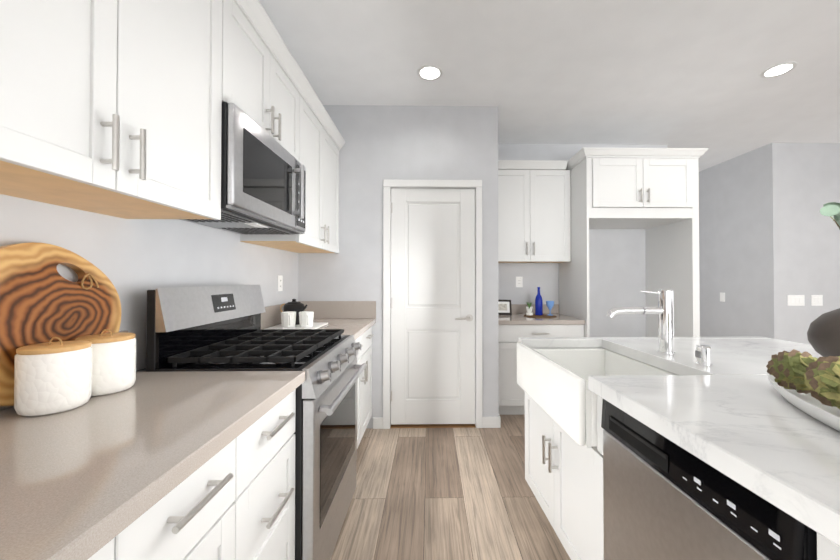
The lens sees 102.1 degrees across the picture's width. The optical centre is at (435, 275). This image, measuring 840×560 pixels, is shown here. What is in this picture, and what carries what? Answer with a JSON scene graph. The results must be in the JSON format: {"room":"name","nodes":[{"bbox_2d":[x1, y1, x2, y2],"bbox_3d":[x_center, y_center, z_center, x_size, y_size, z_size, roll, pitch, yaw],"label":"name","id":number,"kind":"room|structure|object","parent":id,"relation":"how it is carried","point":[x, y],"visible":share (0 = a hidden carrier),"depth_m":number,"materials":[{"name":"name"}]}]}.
{"room":"kitchen","nodes":[
{"label":"kitchen","id":0,"kind":"room"},
{"bbox_2d":[0,194,297,370],"bbox_3d":[-1.188,-0.110,0.166,0.120,2.780,7.330,0,-1,-1],"label":"wall","id":1,"kind":"structure","parent":0,"point":[133,260],"depth_m":1.33,"materials":[{"name":"paint"}]},
{"bbox_2d":[0,0,227,219],"bbox_3d":[-0.963,-0.695,0.811,0.346,0.956,0.906,0,-1,-1],"label":"upper cabinet","id":2,"kind":"object","parent":1,"relation":"attached to","point":[111,108],"depth_m":0.86,"materials":[{"name":"white wood"}]},
{"bbox_2d":[0,301,299,408],"bbox_3d":[-1.132,0.275,1.098,0.020,0.150,3.600,0,-1,-1],"label":"backsplash","id":3,"kind":"structure","parent":1,"relation":"attached to","point":[272,316],"depth_m":2.35,"materials":[{"name":"beige stone"}]},
{"bbox_2d":[228,0,303,164],"bbox_3d":[-0.979,-0.912,1.644,0.346,0.504,0.750,0,-1,-1],"label":"upper cabinet","id":4,"kind":"object","parent":1,"relation":"attached to","point":[266,85],"depth_m":1.58,"materials":[{"name":"white wood"}]},
{"bbox_2d":[180,102,305,233],"bbox_3d":[-0.931,-0.445,1.641,0.441,0.409,0.747,0,-1,-1],"label":"microwave","id":5,"kind":"object","parent":4,"relation":"attached to","point":[263,181],"visible":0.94,"depth_m":1.49,"materials":[{"name":"silver metal"}]},
{"bbox_2d":[278,275,282,290],"bbox_3d":[-1.167,0.060,2.545,0.008,0.118,0.075,0,-1,-1],"label":"outlet","id":6,"kind":"object","parent":1,"relation":"attached to","point":[280,282],"visible":1,"depth_m":2.54,"materials":[{"name":"white plastic"}]},
{"bbox_2d":[240,84,339,252],"bbox_3d":[-0.994,-0.677,2.466,0.346,0.956,0.893,0,-1,-1],"label":"upper cabinet","id":7,"kind":"object","parent":1,"relation":"attached to","point":[321,142],"depth_m":2.39,"materials":[{"name":"white wood"}]},
{"bbox_2d":[298,105,498,427],"bbox_3d":[-0.320,-0.079,2.982,1.720,2.780,0.120,0,-1,-1],"label":"wall","id":8,"kind":"structure","parent":0,"point":[382,143],"depth_m":2.93,"materials":[{"name":"paint"}]},
{"bbox_2d":[300,301,375,316],"bbox_3d":[-0.834,0.295,2.894,0.644,0.150,0.020,0,-1,-1],"label":"backsplash","id":9,"kind":"structure","parent":8,"relation":"attached to","point":[320,308],"depth_m":2.88,"materials":[{"name":"beige stone"}]},
{"bbox_2d":[391,188,474,424],"bbox_3d":[-0.023,0.264,2.915,0.727,2.036,0.092,0,-1,-1],"label":"pantry door","id":10,"kind":"structure","parent":8,"relation":"in","point":[432,305],"depth_m":2.93,"materials":[{"name":"white wood"}]},
{"bbox_2d":[383,179,482,428],"bbox_3d":[-0.027,0.243,2.975,0.853,2.134,0.138,0,-1,-1],"label":"door frame","id":11,"kind":"structure","parent":8,"relation":"attached to","point":[389,184],"depth_m":2.91,"materials":[{"name":"white wood"}]},
{"bbox_2d":[373,415,500,428],"bbox_3d":[2.837,1.280,4.497,6.805,0.095,3.090,0,-1,-1],"label":"baseboard","id":12,"kind":"structure","parent":8,"relation":"attached to","point":[491,421],"depth_m":2.91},
{"bbox_2d":[330,415,570,559],"bbox_3d":[2.574,1.343,1.356,7.687,0.100,9.600,0,-1,-1],"label":"floor","id":13,"kind":"structure","parent":0,"point":[443,494],"depth_m":1.96,"materials":[{"name":"brown wood"}]},
{"bbox_2d":[96,525,135,559],"bbox_3d":[-0.812,0.830,0.225,0.629,0.900,0.595,0,-1,-1],"label":"base cabinet","id":14,"kind":"object","parent":13,"relation":"on","point":[124,549],"depth_m":0.55,"materials":[{"name":"white wood"}]},
{"bbox_2d":[136,437,243,559],"bbox_3d":[-0.820,0.835,0.688,0.629,0.900,0.331,0,-1,-1],"label":"base cabinet","id":15,"kind":"object","parent":13,"relation":"on","point":[204,518],"depth_m":0.74,"materials":[{"name":"white wood"}]},
{"bbox_2d":[0,371,304,559],"bbox_3d":[-0.795,0.361,0.274,0.664,0.040,1.942,0,-1,-1],"label":"countertop","id":16,"kind":"structure","parent":15,"relation":"on","point":[75,481],"depth_m":0.67,"materials":[{"name":"beige stone"}]},
{"bbox_2d":[14,337,91,416],"bbox_3d":[-0.994,0.254,0.886,0.135,0.186,0.135,0,-1,-1],"label":"canister","id":17,"kind":"object","parent":16,"relation":"on","point":[50,377],"visible":1,"depth_m":0.84,"materials":[{"name":"white ceramic"}]},
{"bbox_2d":[0,242,121,406],"bbox_3d":[-1.094,0.123,0.955,0.039,0.430,0.445,-5,-1,-1],"label":"cutting board","id":18,"kind":"object","parent":16,"relation":"on","point":[42,300],"visible":0.81,"depth_m":0.95,"materials":[{"name":"brown wood"}]},
{"bbox_2d":[75,329,135,396],"bbox_3d":[-0.997,0.255,1.026,0.135,0.186,0.135,0,-1,-1],"label":"canister","id":19,"kind":"object","parent":16,"relation":"on","point":[113,362],"visible":0.73,"depth_m":0.99,"materials":[{"name":"white ceramic"}]},
{"bbox_2d":[136,285,366,559],"bbox_3d":[-0.770,0.673,1.627,0.746,1.244,0.758,0,-1,-1],"label":"range","id":20,"kind":"object","parent":13,"relation":"on","point":[210,328],"visible":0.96,"depth_m":1.40,"materials":[{"name":"silver metal"}]},
{"bbox_2d":[244,393,295,559],"bbox_3d":[-0.827,0.839,1.047,0.629,0.900,0.386,0,-1,-1],"label":"base cabinet","id":21,"kind":"object","parent":13,"relation":"on","point":[269,447],"depth_m":1.05,"materials":[{"name":"white wood"}]},
{"bbox_2d":[304,325,373,448],"bbox_3d":[-0.853,0.855,2.452,0.629,0.900,0.890,0,-1,-1],"label":"base cabinet","id":22,"kind":"object","parent":13,"relation":"on","point":[364,382],"depth_m":2.57,"materials":[{"name":"white wood"}]},
{"bbox_2d":[272,317,375,340],"bbox_3d":[-0.836,0.385,2.458,0.664,0.040,0.890,0,-1,-1],"label":"countertop","id":23,"kind":"structure","parent":22,"relation":"on","point":[356,326],"depth_m":2.58,"materials":[{"name":"beige stone"}]},
{"bbox_2d":[265,322,327,328],"bbox_3d":[-0.964,0.357,2.371,0.325,0.012,0.340,0,-1,-1],"label":"tray","id":24,"kind":"object","parent":23,"relation":"on","point":[316,325],"visible":0.4,"depth_m":2.32,"materials":[{"name":"white ceramic"}]},
{"bbox_2d":[281,311,295,327],"bbox_3d":[-1.000,0.300,2.297,0.100,0.100,0.113,0,-1,-1],"label":"mug","id":25,"kind":"object","parent":24,"relation":"on","point":[288,319],"visible":0.98,"depth_m":2.27,"materials":[{"name":"white ceramic"}]},
{"bbox_2d":[280,299,307,324],"bbox_3d":[-1.025,0.260,2.446,0.198,0.182,0.142,0,-1,-1],"label":"teapot","id":26,"kind":"object","parent":24,"relation":"on","point":[295,306],"visible":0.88,"depth_m":2.40,"materials":[{"name":"metal"}]},
{"bbox_2d":[299,311,313,326],"bbox_3d":[-0.887,0.300,2.314,0.100,0.100,0.113,0,-1,-1],"label":"mug","id":27,"kind":"object","parent":24,"relation":"on","point":[305,318],"visible":1,"depth_m":2.28,"materials":[{"name":"white ceramic"}]},
{"bbox_2d":[390,424,475,427],"bbox_3d":[-0.024,1.308,2.973,0.735,0.006,0.118,0,-1,-1],"label":"threshold","id":28,"kind":"object","parent":13,"relation":"on","point":[432,425],"visible":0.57,"depth_m":2.93,"materials":[{"name":"wood"}]},
{"bbox_2d":[498,304,584,414],"bbox_3d":[0.949,0.815,3.408,0.828,1.000,0.661,0,-1,-1],"label":"base cabinet","id":29,"kind":"object","parent":13,"relation":"on","point":[514,326],"visible":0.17,"depth_m":3.12,"materials":[{"name":"white wood"}]},
{"bbox_2d":[498,300,511,314],"bbox_3d":[0.695,0.334,3.573,0.199,0.164,0.107,0,-1,-1],"label":"picture frame","id":30,"kind":"object","parent":29,"relation":"on","point":[504,307],"visible":0.71,"depth_m":3.55,"materials":[{"name":"black wood"}]},
{"bbox_2d":[524,314,556,317],"bbox_3d":[1.054,0.410,3.438,0.320,0.008,0.320,0,-1,-1],"label":"tray","id":31,"kind":"object","parent":29,"relation":"on","point":[541,316],"visible":0.71,"depth_m":3.35,"materials":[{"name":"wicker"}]},
{"bbox_2d":[526,302,532,314],"bbox_3d":[0.953,0.340,3.457,0.076,0.131,0.076,0,-1,-1],"label":"potted plant","id":32,"kind":"object","parent":31,"relation":"on","point":[529,310],"visible":0.98,"depth_m":3.44,"materials":[{"name":"white ceramic"}]},
{"bbox_2d":[535,287,542,314],"bbox_3d":[1.053,0.263,3.470,0.076,0.285,0.076,0,-1,-1],"label":"bottle","id":33,"kind":"object","parent":31,"relation":"on","point":[538,305],"visible":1,"depth_m":3.44,"materials":[{"name":"blue glass"}]},
{"bbox_2d":[546,301,553,315],"bbox_3d":[1.159,0.333,3.441,0.080,0.145,0.080,0,-1,-1],"label":"glass","id":34,"kind":"object","parent":31,"relation":"on","point":[549,304],"visible":0.98,"depth_m":3.42,"materials":[{"name":"blue glass"}]},
{"bbox_2d":[559,147,707,336],"bbox_3d":[1.886,0.085,3.398,1.138,2.460,0.733,0,-1,-1],"label":"refrigerator surround","id":35,"kind":"object","parent":13,"relation":"on","point":[653,193],"visible":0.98,"depth_m":3.10,"materials":[{"name":"white wood"}]},
{"bbox_2d":[525,345,839,559],"bbox_3d":[1.106,0.840,0.584,1.184,0.889,2.742,0,-1,-1],"label":"kitchen island","id":36,"kind":"object","parent":13,"relation":"on","point":[565,477],"depth_m":1.43,"materials":[{"name":"wood"}]},
{"bbox_2d":[518,337,839,556],"bbox_3d":[1.294,0.369,0.588,1.580,0.050,2.792,0,-1,-1],"label":"island countertop","id":37,"kind":"structure","parent":36,"relation":"on","point":[729,415],"depth_m":0.83,"materials":[{"name":"white stone"}]},
{"bbox_2d":[517,342,675,446],"bbox_3d":[0.731,0.487,1.549,0.548,0.240,0.713,0,-1,-1],"label":"farmhouse sink","id":38,"kind":"object","parent":37,"relation":"in","point":[552,384],"visible":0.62,"depth_m":1.52,"materials":[{"name":"white ceramic"}]},
{"bbox_2d":[606,289,675,354],"bbox_3d":[0.925,0.208,1.535,0.306,0.292,0.068,0,-1,-1],"label":"faucet","id":39,"kind":"object","parent":37,"relation":"on","point":[664,310],"visible":1,"depth_m":1.52,"materials":[{"name":"silver metal"}]},
{"bbox_2d":[695,345,712,366],"bbox_3d":[1.050,0.313,1.330,0.054,0.076,0.054,0,-1,-1],"label":"soap dispenser","id":40,"kind":"object","parent":37,"relation":"on","point":[703,354],"visible":1,"depth_m":1.31,"materials":[{"name":"silver metal"}]},
{"bbox_2d":[767,373,839,430],"bbox_3d":[0.968,0.324,0.782,0.287,0.043,0.579,0,-1,-1],"label":"serving platter","id":41,"kind":"object","parent":37,"relation":"on","point":[810,405],"visible":0.6,"depth_m":0.85,"materials":[{"name":"white ceramic"}]},
{"bbox_2d":[766,349,839,408],"bbox_3d":[0.979,0.261,0.801,0.148,0.145,0.483,0,-1,21],"label":"artichokes","id":42,"kind":"object","parent":41,"relation":"on","point":[807,373],"visible":0.98,"depth_m":0.86,"materials":[{"name":"green food"}]},
{"bbox_2d":[807,202,839,356],"bbox_3d":[1.623,-0.078,1.267,0.463,0.857,0.367,0,-1,-1],"label":"vase","id":43,"kind":"object","parent":37,"relation":"on","point":[823,334],"visible":0.9,"depth_m":1.27,"materials":[{"name":"grey ceramic"}]},
{"bbox_2d":[601,399,816,559],"bbox_3d":[0.874,0.779,0.847,0.628,0.752,0.593,0,-1,-1],"label":"dishwasher","id":44,"kind":"object","parent":36,"relation":"in","point":[664,498],"visible":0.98,"depth_m":0.82,"materials":[{"name":"silver metal"}]},
{"bbox_2d":[259,0,839,171],"bbox_3d":[2.574,-1.537,1.387,7.687,0.100,9.600,0,-1,-1],"label":"ceiling","id":45,"kind":"structure","parent":0,"point":[677,73],"depth_m":2.36,"materials":[{"name":"paint"}]},
{"bbox_2d":[417,65,442,80],"bbox_3d":[-0.043,-1.472,2.468,0.188,0.006,0.188,0,-1,-1],"label":"recessed light","id":46,"kind":"object","parent":45,"relation":"in","point":[429,72],"visible":1,"depth_m":2.46,"materials":[{"name":"white plastic"}]},
{"bbox_2d":[760,62,796,77],"bbox_3d":[2.458,-1.472,2.435,0.188,0.006,0.188,0,-1,-1],"label":"recessed light","id":47,"kind":"object","parent":45,"relation":"in","point":[778,69],"visible":1,"depth_m":2.42,"materials":[{"name":"white plastic"}]},
{"bbox_2d":[498,144,666,336],"bbox_3d":[0.698,-0.070,3.807,3.787,2.780,0.120,0,-1,-1],"label":"wall","id":48,"kind":"structure","parent":0,"point":[617,267],"depth_m":3.77,"materials":[{"name":"paint"}]},
{"bbox_2d":[516,277,522,286],"bbox_3d":[0.921,0.073,3.745,0.075,0.118,0.008,0,-1,-1],"label":"outlet","id":49,"kind":"object","parent":48,"relation":"attached to","point":[519,281],"visible":1,"depth_m":3.74,"materials":[{"name":"white plastic"}]},
{"bbox_2d":[498,160,570,262],"bbox_3d":[0.947,-0.640,3.561,0.828,1.006,0.388,0,-1,-1],"label":"upper cabinets","id":50,"kind":"object","parent":48,"relation":"attached to","point":[534,211],"visible":0.83,"depth_m":3.42,"materials":[{"name":"white wood"}]},
{"bbox_2d":[699,147,763,336],"bbox_3d":[3.739,-0.058,4.955,0.120,2.780,2.236,0,-1,-1],"label":"wall","id":51,"kind":"structure","parent":0,"point":[730,235],"depth_m":4.22,"materials":[{"name":"paint"}]},
{"bbox_2d":[720,292,724,301],"bbox_3d":[3.685,0.280,4.363,0.008,0.118,0.075,0,-1,-1],"label":"light switch","id":52,"kind":"object","parent":51,"relation":"attached to","point":[722,297],"visible":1,"depth_m":4.36,"materials":[{"name":"white plastic"}]},
{"bbox_2d":[762,143,839,344],"bbox_3d":[5.037,-0.070,3.802,2.672,2.780,0.120,0,-1,-1],"label":"wall","id":53,"kind":"structure","parent":0,"point":[800,232],"depth_m":3.73,"materials":[{"name":"grey paint"}]},
{"bbox_2d":[787,295,804,305],"bbox_3d":[3.944,0.275,3.713,0.190,0.118,0.008,0,-1,-1],"label":"light switch","id":54,"kind":"object","parent":53,"relation":"attached to","point":[795,300],"visible":1,"depth_m":3.71,"materials":[{"name":"white plastic"}]},
{"bbox_2d":[811,295,822,305],"bbox_3d":[4.179,0.275,3.717,0.125,0.118,0.008,0,-1,-1],"label":"light switch","id":55,"kind":"object","parent":53,"relation":"attached to","point":[816,300],"visible":1,"depth_m":3.71,"materials":[{"name":"white plastic"}]}
]}

